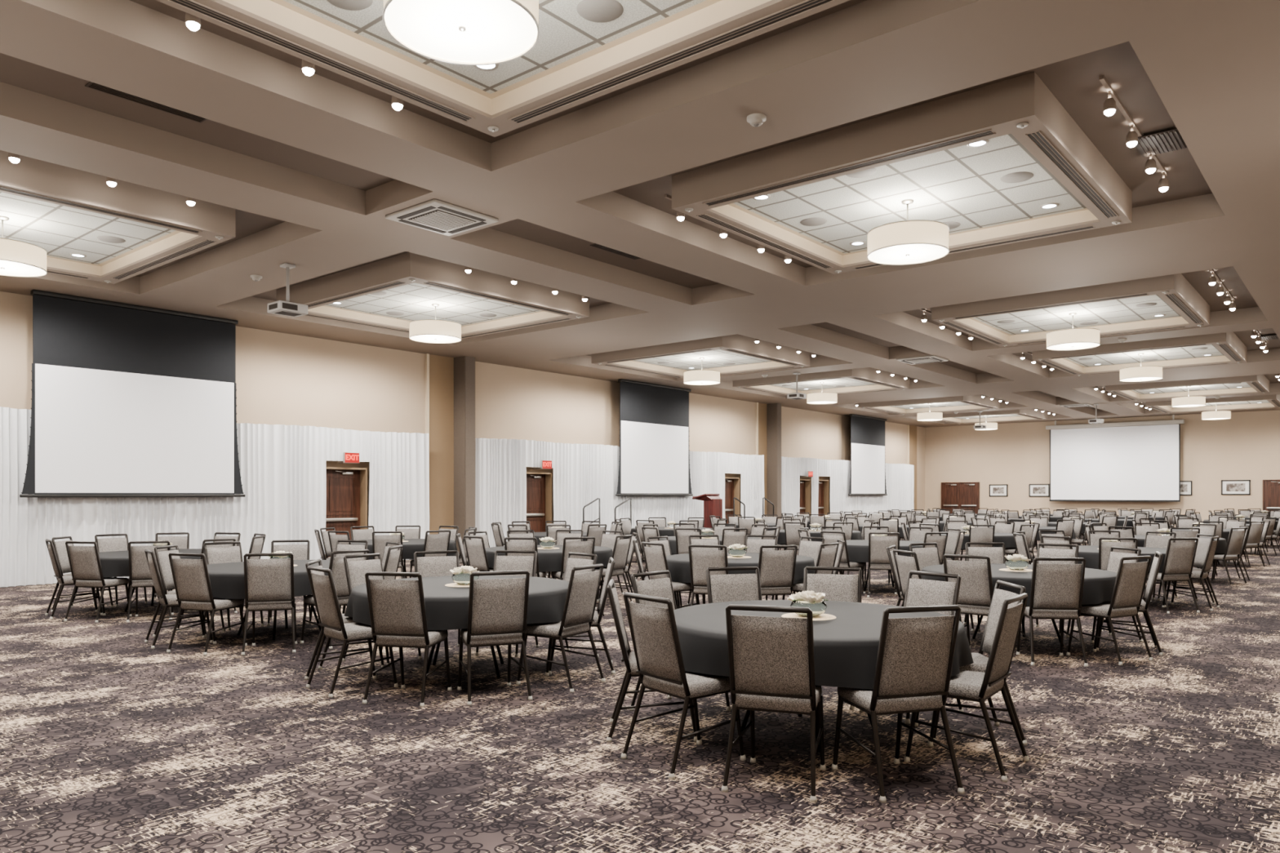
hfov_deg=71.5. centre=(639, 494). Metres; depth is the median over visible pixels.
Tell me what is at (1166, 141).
ceiling vent
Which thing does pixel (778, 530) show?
banquet chair
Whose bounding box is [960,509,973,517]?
banquet chair
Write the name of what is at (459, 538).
banquet chair
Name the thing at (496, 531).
banquet chair
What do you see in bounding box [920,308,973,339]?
track light
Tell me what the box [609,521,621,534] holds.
banquet chair
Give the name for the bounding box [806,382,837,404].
pendant lamp
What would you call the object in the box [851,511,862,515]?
banquet chair
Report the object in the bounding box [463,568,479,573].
flower
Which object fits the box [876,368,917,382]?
track light
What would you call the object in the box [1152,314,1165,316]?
recessed light
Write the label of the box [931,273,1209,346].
coffer
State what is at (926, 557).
banquet chair
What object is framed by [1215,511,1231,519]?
banquet chair
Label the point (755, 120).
smoke detector
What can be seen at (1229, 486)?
print
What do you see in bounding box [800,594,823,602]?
flower
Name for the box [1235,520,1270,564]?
banquet chair
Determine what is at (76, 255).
recessed light
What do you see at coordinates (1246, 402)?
coffer
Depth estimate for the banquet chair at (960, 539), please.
13.37 m
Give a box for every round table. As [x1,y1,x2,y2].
[124,586,155,611]
[237,594,321,639]
[404,559,407,578]
[426,642,503,679]
[741,705,872,752]
[862,562,893,591]
[972,615,1063,646]
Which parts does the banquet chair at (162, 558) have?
leg, backrest, seat, frame, leg, leg, leg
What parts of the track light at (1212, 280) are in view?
rail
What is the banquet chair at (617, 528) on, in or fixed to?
on the floor
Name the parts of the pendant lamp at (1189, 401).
lamp shade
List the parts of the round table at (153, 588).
leg, leg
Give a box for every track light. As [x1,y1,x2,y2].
[8,151,195,205]
[185,12,403,111]
[464,266,587,301]
[664,194,791,262]
[755,338,815,356]
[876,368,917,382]
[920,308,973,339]
[981,394,1008,403]
[1020,351,1053,370]
[1034,408,1055,414]
[1094,386,1115,396]
[1099,75,1168,191]
[1134,402,1151,409]
[1208,269,1235,311]
[1251,329,1268,352]
[1275,373,1279,380]
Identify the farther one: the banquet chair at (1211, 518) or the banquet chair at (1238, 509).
the banquet chair at (1238, 509)
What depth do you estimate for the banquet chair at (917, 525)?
18.27 m
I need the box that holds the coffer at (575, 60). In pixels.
[155,0,849,137]
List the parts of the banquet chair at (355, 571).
leg, frame, backrest, leg, leg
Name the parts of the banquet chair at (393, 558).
leg, backrest, frame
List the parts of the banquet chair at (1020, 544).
backrest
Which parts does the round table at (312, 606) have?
leg, leg, leg, leg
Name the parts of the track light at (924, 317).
rail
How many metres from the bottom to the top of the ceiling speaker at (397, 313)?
0.012 m
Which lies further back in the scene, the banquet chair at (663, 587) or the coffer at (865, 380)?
the coffer at (865, 380)
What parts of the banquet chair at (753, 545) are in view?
frame, backrest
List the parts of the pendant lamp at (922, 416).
lamp shade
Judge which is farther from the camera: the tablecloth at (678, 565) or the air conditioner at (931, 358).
the air conditioner at (931, 358)
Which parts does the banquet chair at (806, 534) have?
backrest, frame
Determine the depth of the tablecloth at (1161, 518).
29.50 m
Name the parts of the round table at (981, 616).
leg, leg, leg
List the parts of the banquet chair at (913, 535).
frame, backrest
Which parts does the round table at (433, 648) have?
leg, leg, leg, leg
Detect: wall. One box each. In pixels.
[0,291,924,528]
[924,409,1279,527]
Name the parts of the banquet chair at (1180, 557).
leg, leg, seat, backrest, leg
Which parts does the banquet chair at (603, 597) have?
leg, seat, backrest, leg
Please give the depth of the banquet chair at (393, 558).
9.41 m
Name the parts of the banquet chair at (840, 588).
backrest, frame, leg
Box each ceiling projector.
[266,262,307,317]
[786,372,806,399]
[973,410,986,429]
[1088,403,1103,423]
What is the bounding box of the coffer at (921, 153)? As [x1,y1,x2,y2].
[671,71,1132,274]
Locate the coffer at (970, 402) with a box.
[857,394,999,414]
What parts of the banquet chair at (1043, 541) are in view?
backrest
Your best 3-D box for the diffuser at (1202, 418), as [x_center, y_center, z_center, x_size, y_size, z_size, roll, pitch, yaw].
[21.290,-2.786,32.845,0.894,0.012,0.894,0,0,40]
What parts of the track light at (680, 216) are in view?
rail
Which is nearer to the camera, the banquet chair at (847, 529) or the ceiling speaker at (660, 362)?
the banquet chair at (847, 529)
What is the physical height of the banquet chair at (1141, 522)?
0.935 m
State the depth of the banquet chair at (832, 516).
26.75 m
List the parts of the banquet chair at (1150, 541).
leg, backrest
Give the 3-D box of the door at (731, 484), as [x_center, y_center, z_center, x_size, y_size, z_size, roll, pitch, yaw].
[3.022,0.465,30.504,0.280,2.070,1.040,0,0,40]
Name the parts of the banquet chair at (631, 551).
leg, leg, leg, backrest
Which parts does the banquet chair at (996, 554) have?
leg, frame, backrest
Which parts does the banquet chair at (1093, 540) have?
backrest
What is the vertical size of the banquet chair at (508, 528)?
0.946 m
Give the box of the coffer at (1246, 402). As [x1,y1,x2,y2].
[1146,394,1279,413]
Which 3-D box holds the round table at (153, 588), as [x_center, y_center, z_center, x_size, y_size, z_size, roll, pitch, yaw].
[-6.263,1.140,11.633,1.800,0.728,1.800,0,0,1]
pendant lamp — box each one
[0,215,47,277]
[382,0,539,65]
[408,303,461,343]
[683,357,719,385]
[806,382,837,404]
[866,199,949,265]
[916,403,942,421]
[974,422,997,430]
[1046,312,1100,350]
[1119,353,1162,382]
[1171,386,1205,407]
[1201,402,1231,420]
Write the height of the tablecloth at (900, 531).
0.247 m
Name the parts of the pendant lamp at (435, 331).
lamp shade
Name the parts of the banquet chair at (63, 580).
leg, backrest, leg, seat, leg, leg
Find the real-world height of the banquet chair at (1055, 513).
0.935 m
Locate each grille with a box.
[408,209,476,231]
[907,358,937,363]
[1066,404,1087,407]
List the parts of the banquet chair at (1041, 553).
leg, backrest, frame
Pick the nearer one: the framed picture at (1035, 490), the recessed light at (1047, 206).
the recessed light at (1047, 206)
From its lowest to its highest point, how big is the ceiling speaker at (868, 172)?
0.012 m
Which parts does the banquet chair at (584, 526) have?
backrest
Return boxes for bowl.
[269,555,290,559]
[451,573,479,585]
[539,541,555,548]
[701,532,714,537]
[728,548,746,556]
[790,599,826,617]
[1004,559,1029,569]
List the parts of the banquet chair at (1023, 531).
backrest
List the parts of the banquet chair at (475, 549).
backrest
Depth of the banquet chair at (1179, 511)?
33.95 m
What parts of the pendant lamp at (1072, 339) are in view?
rod, lamp shade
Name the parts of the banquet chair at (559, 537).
backrest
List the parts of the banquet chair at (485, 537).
backrest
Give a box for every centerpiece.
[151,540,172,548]
[267,551,292,559]
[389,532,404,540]
[448,565,479,585]
[539,537,556,548]
[666,520,676,528]
[701,528,715,537]
[727,543,747,556]
[755,517,763,523]
[787,590,828,617]
[809,523,821,530]
[871,533,887,536]
[961,524,974,533]
[1004,554,1031,569]
[1102,539,1119,542]
[1155,528,1170,536]
[1235,515,1245,519]
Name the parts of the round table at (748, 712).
leg, leg, leg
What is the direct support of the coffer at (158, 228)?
attached to the ceiling
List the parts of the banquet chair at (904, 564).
frame, backrest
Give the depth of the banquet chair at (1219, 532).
18.09 m
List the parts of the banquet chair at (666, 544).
backrest, leg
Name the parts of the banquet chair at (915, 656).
leg, leg, seat, leg, backrest, leg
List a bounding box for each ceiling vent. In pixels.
[84,81,206,122]
[590,243,640,259]
[1135,128,1186,157]
[1256,334,1279,340]
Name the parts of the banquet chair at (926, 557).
frame, backrest, leg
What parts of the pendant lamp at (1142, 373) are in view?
lamp shade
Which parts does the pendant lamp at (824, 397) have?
lamp shade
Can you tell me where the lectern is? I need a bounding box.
[692,493,722,528]
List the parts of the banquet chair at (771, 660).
leg, leg, backrest, frame, seat, leg, leg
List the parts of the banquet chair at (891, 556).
backrest, leg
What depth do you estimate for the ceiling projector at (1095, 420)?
32.51 m
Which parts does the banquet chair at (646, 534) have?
frame, backrest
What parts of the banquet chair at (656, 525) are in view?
frame, backrest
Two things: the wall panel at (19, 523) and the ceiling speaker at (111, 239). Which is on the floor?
the wall panel at (19, 523)
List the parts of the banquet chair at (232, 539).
frame, backrest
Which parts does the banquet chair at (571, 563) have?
leg, backrest, frame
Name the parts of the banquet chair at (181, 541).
frame, backrest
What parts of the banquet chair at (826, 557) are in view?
seat, frame, backrest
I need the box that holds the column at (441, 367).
[429,354,453,534]
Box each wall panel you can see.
[0,406,38,587]
[36,497,234,584]
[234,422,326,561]
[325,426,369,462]
[368,431,429,559]
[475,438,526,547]
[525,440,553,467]
[553,442,637,533]
[637,451,696,526]
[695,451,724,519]
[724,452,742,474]
[740,453,764,519]
[781,456,799,519]
[800,457,812,475]
[811,457,818,515]
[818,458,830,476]
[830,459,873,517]
[873,462,899,517]
[899,463,914,511]
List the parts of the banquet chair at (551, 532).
frame, backrest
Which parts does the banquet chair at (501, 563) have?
leg, backrest, frame, leg, leg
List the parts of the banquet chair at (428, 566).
frame, backrest, leg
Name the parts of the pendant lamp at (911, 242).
rod, lamp shade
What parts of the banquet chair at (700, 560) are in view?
leg, seat, leg, backrest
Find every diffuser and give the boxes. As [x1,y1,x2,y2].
[0,260,45,275]
[409,334,460,342]
[684,380,719,384]
[807,401,836,404]
[867,244,947,263]
[1047,342,1098,349]
[1120,377,1160,381]
[1174,404,1204,407]
[1202,417,1229,419]
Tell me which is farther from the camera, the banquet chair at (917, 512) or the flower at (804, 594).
the banquet chair at (917, 512)
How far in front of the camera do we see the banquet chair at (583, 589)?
6.91 m
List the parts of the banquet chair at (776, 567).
seat, backrest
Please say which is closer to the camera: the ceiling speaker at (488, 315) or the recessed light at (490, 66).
the recessed light at (490, 66)
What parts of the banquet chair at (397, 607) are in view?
leg, backrest, leg, seat, leg, leg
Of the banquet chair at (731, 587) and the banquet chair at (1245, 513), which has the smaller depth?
the banquet chair at (731, 587)
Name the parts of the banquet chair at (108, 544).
frame, backrest, leg, leg, leg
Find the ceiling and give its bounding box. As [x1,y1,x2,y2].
[0,0,1279,427]
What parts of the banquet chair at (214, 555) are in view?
backrest, frame, leg, leg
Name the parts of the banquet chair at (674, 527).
backrest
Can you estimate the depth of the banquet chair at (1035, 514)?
24.94 m
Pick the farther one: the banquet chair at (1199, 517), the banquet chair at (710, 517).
the banquet chair at (1199, 517)
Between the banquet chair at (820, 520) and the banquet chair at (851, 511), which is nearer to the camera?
the banquet chair at (820, 520)
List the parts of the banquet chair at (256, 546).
backrest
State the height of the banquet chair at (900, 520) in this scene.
0.935 m
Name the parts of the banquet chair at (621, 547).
seat, frame, backrest, leg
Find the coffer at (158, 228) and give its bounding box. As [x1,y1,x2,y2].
[0,150,235,284]
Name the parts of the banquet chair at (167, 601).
leg, backrest, leg, seat, leg, leg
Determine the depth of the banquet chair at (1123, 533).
15.19 m
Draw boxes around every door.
[324,466,367,558]
[526,471,551,532]
[724,477,739,523]
[799,479,810,515]
[810,480,828,515]
[941,482,979,514]
[1262,480,1279,511]
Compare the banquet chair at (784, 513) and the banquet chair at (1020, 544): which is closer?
the banquet chair at (1020, 544)
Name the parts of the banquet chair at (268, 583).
leg, leg, backrest, seat, leg, leg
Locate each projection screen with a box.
[19,289,244,497]
[615,378,693,496]
[848,413,887,495]
[1045,414,1184,502]
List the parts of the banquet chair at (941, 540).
frame, backrest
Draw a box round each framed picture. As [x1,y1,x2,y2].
[989,484,1008,496]
[1029,484,1049,497]
[1180,480,1191,495]
[1221,480,1250,494]
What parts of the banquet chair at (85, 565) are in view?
leg, backrest, leg, seat, leg, leg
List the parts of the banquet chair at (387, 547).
backrest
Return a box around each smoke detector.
[249,274,262,281]
[746,113,766,127]
[1118,338,1127,342]
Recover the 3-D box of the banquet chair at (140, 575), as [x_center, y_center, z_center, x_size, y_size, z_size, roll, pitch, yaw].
[-5.889,1.027,10.729,0.480,0.946,0.566,0,0,-23]
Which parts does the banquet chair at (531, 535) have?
backrest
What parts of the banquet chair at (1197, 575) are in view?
leg, leg, seat, leg, backrest, leg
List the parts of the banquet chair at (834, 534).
frame, backrest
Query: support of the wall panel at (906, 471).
on the floor
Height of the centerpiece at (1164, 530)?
0.156 m
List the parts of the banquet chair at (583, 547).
seat, frame, backrest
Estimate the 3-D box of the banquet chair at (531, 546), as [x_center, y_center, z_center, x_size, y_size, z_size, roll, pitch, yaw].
[-1.481,1.027,11.627,0.480,0.946,0.566,0,0,10]
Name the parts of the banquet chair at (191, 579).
leg, backrest, leg, seat, leg, leg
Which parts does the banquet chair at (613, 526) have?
backrest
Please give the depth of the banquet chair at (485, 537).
13.24 m
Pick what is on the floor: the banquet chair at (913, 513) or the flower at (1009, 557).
the banquet chair at (913, 513)
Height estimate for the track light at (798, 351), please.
0.245 m
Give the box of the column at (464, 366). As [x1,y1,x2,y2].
[453,355,475,554]
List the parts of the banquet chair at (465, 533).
backrest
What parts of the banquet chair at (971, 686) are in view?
leg, leg, seat, leg, backrest, leg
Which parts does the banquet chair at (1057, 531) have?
backrest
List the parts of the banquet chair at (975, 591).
leg, backrest, seat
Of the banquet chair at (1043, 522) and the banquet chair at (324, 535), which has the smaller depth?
the banquet chair at (324, 535)
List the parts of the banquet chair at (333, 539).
backrest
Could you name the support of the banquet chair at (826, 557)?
on the floor
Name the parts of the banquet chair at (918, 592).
leg, backrest, frame, leg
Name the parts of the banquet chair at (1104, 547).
frame, backrest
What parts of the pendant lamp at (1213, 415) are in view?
lamp shade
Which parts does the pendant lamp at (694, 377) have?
lamp shade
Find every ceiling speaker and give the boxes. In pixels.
[97,235,125,243]
[326,0,373,10]
[369,291,386,295]
[386,311,404,315]
[479,313,496,317]
[576,0,623,22]
[657,361,669,364]
[723,362,735,364]
[800,217,826,226]
[845,168,876,177]
[942,221,960,229]
[996,320,1014,323]
[1000,171,1033,182]
[1079,357,1093,359]
[1080,321,1097,324]
[1135,302,1156,306]
[1143,358,1157,360]
[1191,346,1208,350]
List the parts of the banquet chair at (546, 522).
backrest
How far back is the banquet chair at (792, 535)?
17.57 m
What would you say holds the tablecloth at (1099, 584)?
on the round table at (981, 616)
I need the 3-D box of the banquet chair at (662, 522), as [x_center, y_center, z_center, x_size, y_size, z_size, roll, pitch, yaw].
[0.474,1.024,20.991,0.460,0.935,0.554,0,0,-14]
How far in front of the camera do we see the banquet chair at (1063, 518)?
22.70 m
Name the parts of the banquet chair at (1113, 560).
leg, leg, leg, frame, backrest, leg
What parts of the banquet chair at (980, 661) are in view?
leg, leg, seat, frame, leg, backrest, leg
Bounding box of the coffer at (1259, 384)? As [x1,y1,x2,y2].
[1105,374,1269,400]
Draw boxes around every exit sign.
[337,452,359,463]
[533,460,551,469]
[800,471,813,476]
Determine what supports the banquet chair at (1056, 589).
on the floor
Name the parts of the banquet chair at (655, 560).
backrest, leg, seat, leg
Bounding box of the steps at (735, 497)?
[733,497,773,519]
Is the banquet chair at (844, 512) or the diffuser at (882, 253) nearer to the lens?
the diffuser at (882, 253)
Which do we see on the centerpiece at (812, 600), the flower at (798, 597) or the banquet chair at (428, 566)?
the flower at (798, 597)
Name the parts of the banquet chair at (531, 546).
backrest, seat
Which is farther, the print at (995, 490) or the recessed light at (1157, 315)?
the print at (995, 490)
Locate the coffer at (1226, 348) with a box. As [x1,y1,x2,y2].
[1031,332,1247,376]
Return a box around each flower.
[156,542,167,545]
[448,567,465,574]
[456,565,472,573]
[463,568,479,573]
[729,545,740,548]
[787,592,804,601]
[797,590,820,598]
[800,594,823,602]
[813,592,825,599]
[1007,555,1021,560]
[1008,554,1023,556]
[1017,555,1031,561]
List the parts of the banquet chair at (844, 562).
backrest, seat, leg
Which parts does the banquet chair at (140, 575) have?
leg, leg, seat, backrest, frame, leg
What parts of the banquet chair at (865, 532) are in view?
leg, backrest, leg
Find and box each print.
[992,487,1004,493]
[1032,487,1045,493]
[1180,484,1186,492]
[1226,483,1244,491]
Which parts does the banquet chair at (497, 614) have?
leg, leg, seat, backrest, leg, leg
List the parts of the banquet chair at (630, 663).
leg, leg, backrest, seat, leg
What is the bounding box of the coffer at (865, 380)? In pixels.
[732,367,910,395]
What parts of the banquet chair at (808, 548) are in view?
frame, backrest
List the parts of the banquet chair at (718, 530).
backrest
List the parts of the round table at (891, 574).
leg, leg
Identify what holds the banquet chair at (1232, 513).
on the floor
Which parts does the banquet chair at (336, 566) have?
leg, seat, leg, backrest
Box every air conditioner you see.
[385,199,498,235]
[896,355,948,364]
[1059,403,1093,407]
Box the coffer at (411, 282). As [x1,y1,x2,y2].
[276,252,589,338]
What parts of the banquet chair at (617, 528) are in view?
backrest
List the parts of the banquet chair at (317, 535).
backrest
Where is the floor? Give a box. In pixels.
[0,528,1279,852]
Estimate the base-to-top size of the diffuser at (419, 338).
0.012 m
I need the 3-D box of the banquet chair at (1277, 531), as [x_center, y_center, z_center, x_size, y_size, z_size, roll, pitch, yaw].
[15.742,1.024,22.240,0.554,0.935,0.460,0,0,29]
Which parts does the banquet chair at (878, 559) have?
leg, seat, frame, backrest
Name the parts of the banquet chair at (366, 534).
backrest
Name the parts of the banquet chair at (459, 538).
frame, backrest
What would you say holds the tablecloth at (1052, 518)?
on the round table
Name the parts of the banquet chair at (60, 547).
leg, backrest, seat, leg, leg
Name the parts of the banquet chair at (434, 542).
backrest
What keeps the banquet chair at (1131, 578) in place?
on the floor
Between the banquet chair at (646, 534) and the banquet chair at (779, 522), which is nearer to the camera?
the banquet chair at (646, 534)
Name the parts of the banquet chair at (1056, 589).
leg, leg, seat, backrest, leg, leg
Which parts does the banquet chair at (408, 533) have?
frame, backrest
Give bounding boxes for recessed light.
[69,253,86,257]
[332,301,342,304]
[473,63,498,71]
[752,194,770,200]
[849,240,865,245]
[966,139,989,147]
[1040,202,1058,208]
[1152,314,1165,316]
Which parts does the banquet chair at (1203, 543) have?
leg, frame, leg, seat, backrest, leg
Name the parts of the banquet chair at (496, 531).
backrest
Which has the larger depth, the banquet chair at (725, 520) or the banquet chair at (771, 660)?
the banquet chair at (725, 520)
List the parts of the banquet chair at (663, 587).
leg, frame, backrest, leg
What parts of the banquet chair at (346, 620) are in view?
leg, backrest, leg, frame, seat, leg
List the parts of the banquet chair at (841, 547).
backrest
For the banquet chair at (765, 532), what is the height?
0.946 m
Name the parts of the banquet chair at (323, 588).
leg, backrest, leg, seat, leg, leg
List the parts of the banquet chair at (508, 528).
backrest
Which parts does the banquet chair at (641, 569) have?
frame, backrest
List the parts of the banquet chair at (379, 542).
backrest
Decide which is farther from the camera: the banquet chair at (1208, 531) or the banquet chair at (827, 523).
the banquet chair at (827, 523)
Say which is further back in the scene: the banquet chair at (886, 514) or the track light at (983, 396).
the track light at (983, 396)
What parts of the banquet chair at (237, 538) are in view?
backrest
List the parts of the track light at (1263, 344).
rail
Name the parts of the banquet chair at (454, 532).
backrest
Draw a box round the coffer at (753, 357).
[591,333,809,378]
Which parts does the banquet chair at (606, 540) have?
backrest, leg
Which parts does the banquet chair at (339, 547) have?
leg, backrest, frame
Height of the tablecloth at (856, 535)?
0.247 m
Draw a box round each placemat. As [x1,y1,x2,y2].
[444,582,469,586]
[537,547,559,549]
[727,555,751,558]
[781,613,836,620]
[999,568,1032,571]
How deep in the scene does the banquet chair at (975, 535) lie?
16.09 m
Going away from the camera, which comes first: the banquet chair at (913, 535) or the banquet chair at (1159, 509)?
the banquet chair at (913, 535)
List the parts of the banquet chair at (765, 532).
backrest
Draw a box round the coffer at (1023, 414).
[938,408,1047,423]
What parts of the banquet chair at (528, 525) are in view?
backrest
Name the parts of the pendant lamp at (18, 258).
rod, lamp shade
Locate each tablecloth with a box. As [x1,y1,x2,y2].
[98,548,201,577]
[207,560,329,599]
[344,575,568,630]
[351,538,457,559]
[485,545,613,572]
[528,532,586,545]
[629,526,712,540]
[659,535,759,554]
[666,552,814,584]
[673,600,973,689]
[725,523,775,531]
[774,528,862,543]
[806,520,840,528]
[846,539,923,562]
[858,524,909,537]
[920,563,1117,605]
[939,520,972,531]
[940,531,1016,549]
[989,526,1075,540]
[1008,518,1023,524]
[1018,515,1062,521]
[1040,545,1166,572]
[1048,521,1102,533]
[1084,518,1133,528]
[1116,515,1164,523]
[1134,534,1226,553]
[1169,528,1237,542]
[1202,519,1278,529]
[1204,523,1249,528]
[1234,516,1279,520]
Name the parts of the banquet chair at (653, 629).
leg, backrest, leg, seat, leg, leg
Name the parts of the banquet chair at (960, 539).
frame, backrest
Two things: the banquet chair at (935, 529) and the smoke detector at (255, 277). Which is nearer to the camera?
the smoke detector at (255, 277)
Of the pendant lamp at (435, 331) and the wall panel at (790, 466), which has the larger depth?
the wall panel at (790, 466)
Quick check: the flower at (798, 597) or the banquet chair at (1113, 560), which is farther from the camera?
the banquet chair at (1113, 560)
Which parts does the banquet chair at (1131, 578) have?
leg, leg, seat, leg, backrest, leg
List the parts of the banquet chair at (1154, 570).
leg, seat, leg, backrest, leg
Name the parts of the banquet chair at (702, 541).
leg, backrest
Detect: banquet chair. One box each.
[44,538,102,619]
[50,536,113,612]
[63,541,132,622]
[93,533,147,606]
[125,540,173,622]
[144,549,213,648]
[151,532,189,603]
[152,544,225,637]
[166,552,247,655]
[178,537,237,613]
[203,541,264,630]
[213,532,240,546]
[240,552,297,655]
[247,535,265,559]
[253,533,266,556]
[266,539,310,626]
[300,549,369,649]
[304,559,385,679]
[306,565,398,697]
[308,539,368,624]
[314,528,330,559]
[320,527,336,558]
[327,530,351,556]
[342,545,403,613]
[342,553,422,666]
[344,541,401,613]
[350,525,374,540]
[362,571,452,707]
[372,531,404,578]
[395,525,420,579]
[409,529,450,577]
[411,550,460,658]
[438,525,458,544]
[455,526,476,555]
[456,533,493,568]
[457,570,532,706]
[458,528,475,566]
[463,535,493,572]
[467,531,489,548]
[475,550,538,657]
[491,523,503,546]
[492,521,504,545]
[503,537,546,577]
[506,529,534,542]
[507,524,528,533]
[511,520,531,532]
[515,564,605,693]
[524,551,599,664]
[545,520,566,532]
[546,524,570,577]
[548,529,582,578]
[548,556,615,674]
[552,537,596,609]
[581,520,599,532]
[586,524,606,546]
[594,534,632,602]
[598,532,638,600]
[600,530,623,594]
[606,578,697,742]
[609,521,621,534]
[613,522,622,534]
[615,519,643,561]
[619,517,640,555]
[620,591,746,779]
[629,569,731,721]
[632,538,678,608]
[635,520,654,563]
[635,525,645,581]
[641,526,673,572]
[641,542,698,608]
[643,524,659,570]
[647,536,699,608]
[648,517,666,527]
[673,523,695,536]
[675,528,702,554]
[679,520,698,531]
[687,517,704,527]
[687,534,719,604]
[688,544,728,605]
[705,566,761,603]
[709,515,715,530]
[711,515,719,526]
[713,523,736,535]
[715,519,726,526]
[720,528,747,552]
[721,604,826,803]
[727,514,742,523]
[737,516,755,534]
[745,534,777,599]
[750,524,768,539]
[755,520,786,550]
[758,545,797,599]
[760,527,777,539]
[761,514,777,523]
[771,536,824,599]
[774,516,791,550]
[774,525,780,540]
[782,519,800,550]
[782,542,839,599]
[784,513,793,521]
[784,522,805,550]
[787,515,808,550]
[793,515,804,524]
[796,512,809,519]
[798,528,838,574]
[799,527,811,541]
[803,566,862,710]
[808,514,825,529]
[820,526,858,574]
[820,530,865,593]
[824,519,844,529]
[826,512,841,519]
[831,604,964,803]
[832,522,853,540]
[832,538,844,574]
[844,511,853,515]
[844,514,857,524]
[845,517,859,531]
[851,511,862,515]
[854,515,869,524]
[857,512,866,518]
[859,570,964,724]
[861,520,875,539]
[862,526,890,584]
[866,532,900,598]
[869,511,884,524]
[869,521,878,529]
[878,511,891,517]
[879,518,898,536]
[886,545,903,606]
[889,515,906,538]
[891,509,899,517]
[893,526,933,585]
[893,549,961,622]
[899,510,910,515]
[900,511,912,540]
[900,532,948,591]
[901,522,908,540]
[902,511,915,540]
[903,593,1029,782]
[907,520,922,530]
[908,542,974,631]
[911,509,923,524]
[913,513,924,524]
[914,514,927,523]
[914,579,1027,745]
[919,523,941,536]
[921,518,937,527]
[926,510,939,519]
[927,516,940,527]
[939,509,950,532]
[940,510,960,532]
[942,513,957,520]
[942,517,948,531]
[942,530,965,564]
[942,554,993,648]
[944,528,960,559]
[946,520,968,558]
[948,515,965,523]
[952,507,964,513]
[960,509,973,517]
[963,512,975,521]
[963,542,1005,631]
[964,524,995,560]
[970,517,977,528]
[975,518,989,528]
[976,513,990,520]
[977,508,987,513]
[984,515,995,524]
[985,509,994,516]
[988,516,1005,524]
[990,511,1004,516]
[992,512,1008,524]
[994,521,1014,548]
[1004,524,1035,555]
[1005,522,1039,560]
[1007,510,1019,518]
[1009,519,1033,560]
[1013,530,1032,564]
[1013,533,1031,564]
[1016,557,1088,666]
[1021,511,1033,518]
[1021,542,1079,635]
[1023,509,1036,513]
[1025,512,1036,519]
[1028,516,1048,526]
[1029,515,1040,519]
[1034,514,1048,546]
[1035,511,1050,521]
[1039,529,1065,546]
[1040,508,1049,512]
[1040,535,1072,549]
[1053,510,1064,516]
[1054,520,1075,540]
[1056,509,1069,512]
[1062,515,1080,545]
[1064,511,1073,517]
[1065,546,1142,643]
[1066,555,1153,665]
[1067,514,1084,539]
[1068,512,1082,539]
[1070,517,1084,545]
[1071,511,1084,536]
[1071,519,1091,545]
[1084,509,1095,518]
[1084,524,1093,537]
[1088,530,1120,546]
[1090,508,1099,518]
[1091,523,1108,533]
[1092,510,1097,518]
[1093,551,1163,655]
[1098,513,1115,522]
[1098,537,1139,613]
[1101,515,1117,533]
[1103,511,1118,529]
[1105,514,1118,529]
[1108,526,1135,546]
[1120,510,1134,529]
[1122,515,1127,529]
[1124,513,1146,532]
[1126,511,1146,528]
[1132,519,1137,528]
[1133,511,1149,534]
[1133,523,1159,535]
[1139,518,1154,525]
[1141,508,1153,514]
[1143,531,1177,599]
[1143,537,1199,613]
[1149,520,1169,529]
[1151,510,1164,516]
[1156,533,1215,604]
[1159,509,1172,516]
[1163,511,1174,526]
[1164,536,1219,610]
[1165,515,1170,528]
[1168,508,1181,524]
[1169,511,1177,528]
[1169,527,1200,584]
[1173,509,1193,524]
[1173,515,1186,528]
[1177,515,1194,520]
[1177,518,1199,528]
[1190,512,1197,520]
[1191,512,1202,521]
[1191,524,1217,575]
[1198,521,1224,567]
[1198,527,1246,584]
[1208,515,1227,523]
[1211,513,1228,519]
[1213,525,1249,580]
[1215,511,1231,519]
[1217,516,1239,528]
[1220,511,1234,519]
[1225,519,1247,562]
[1225,521,1265,567]
[1226,508,1235,516]
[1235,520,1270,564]
[1238,509,1250,515]
[1239,510,1254,516]
[1242,516,1276,555]
[1247,508,1261,512]
[1248,514,1268,547]
[1250,515,1267,552]
[1252,512,1269,543]
[1253,511,1270,541]
[1255,518,1279,553]
[1269,509,1279,516]
[1272,510,1279,517]
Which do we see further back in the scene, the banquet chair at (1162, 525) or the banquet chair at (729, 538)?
the banquet chair at (1162, 525)
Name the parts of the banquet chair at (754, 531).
backrest, frame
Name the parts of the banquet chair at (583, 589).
leg, leg, seat, leg, backrest, leg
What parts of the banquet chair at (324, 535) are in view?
backrest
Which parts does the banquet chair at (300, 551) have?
leg, frame, backrest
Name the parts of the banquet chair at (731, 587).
backrest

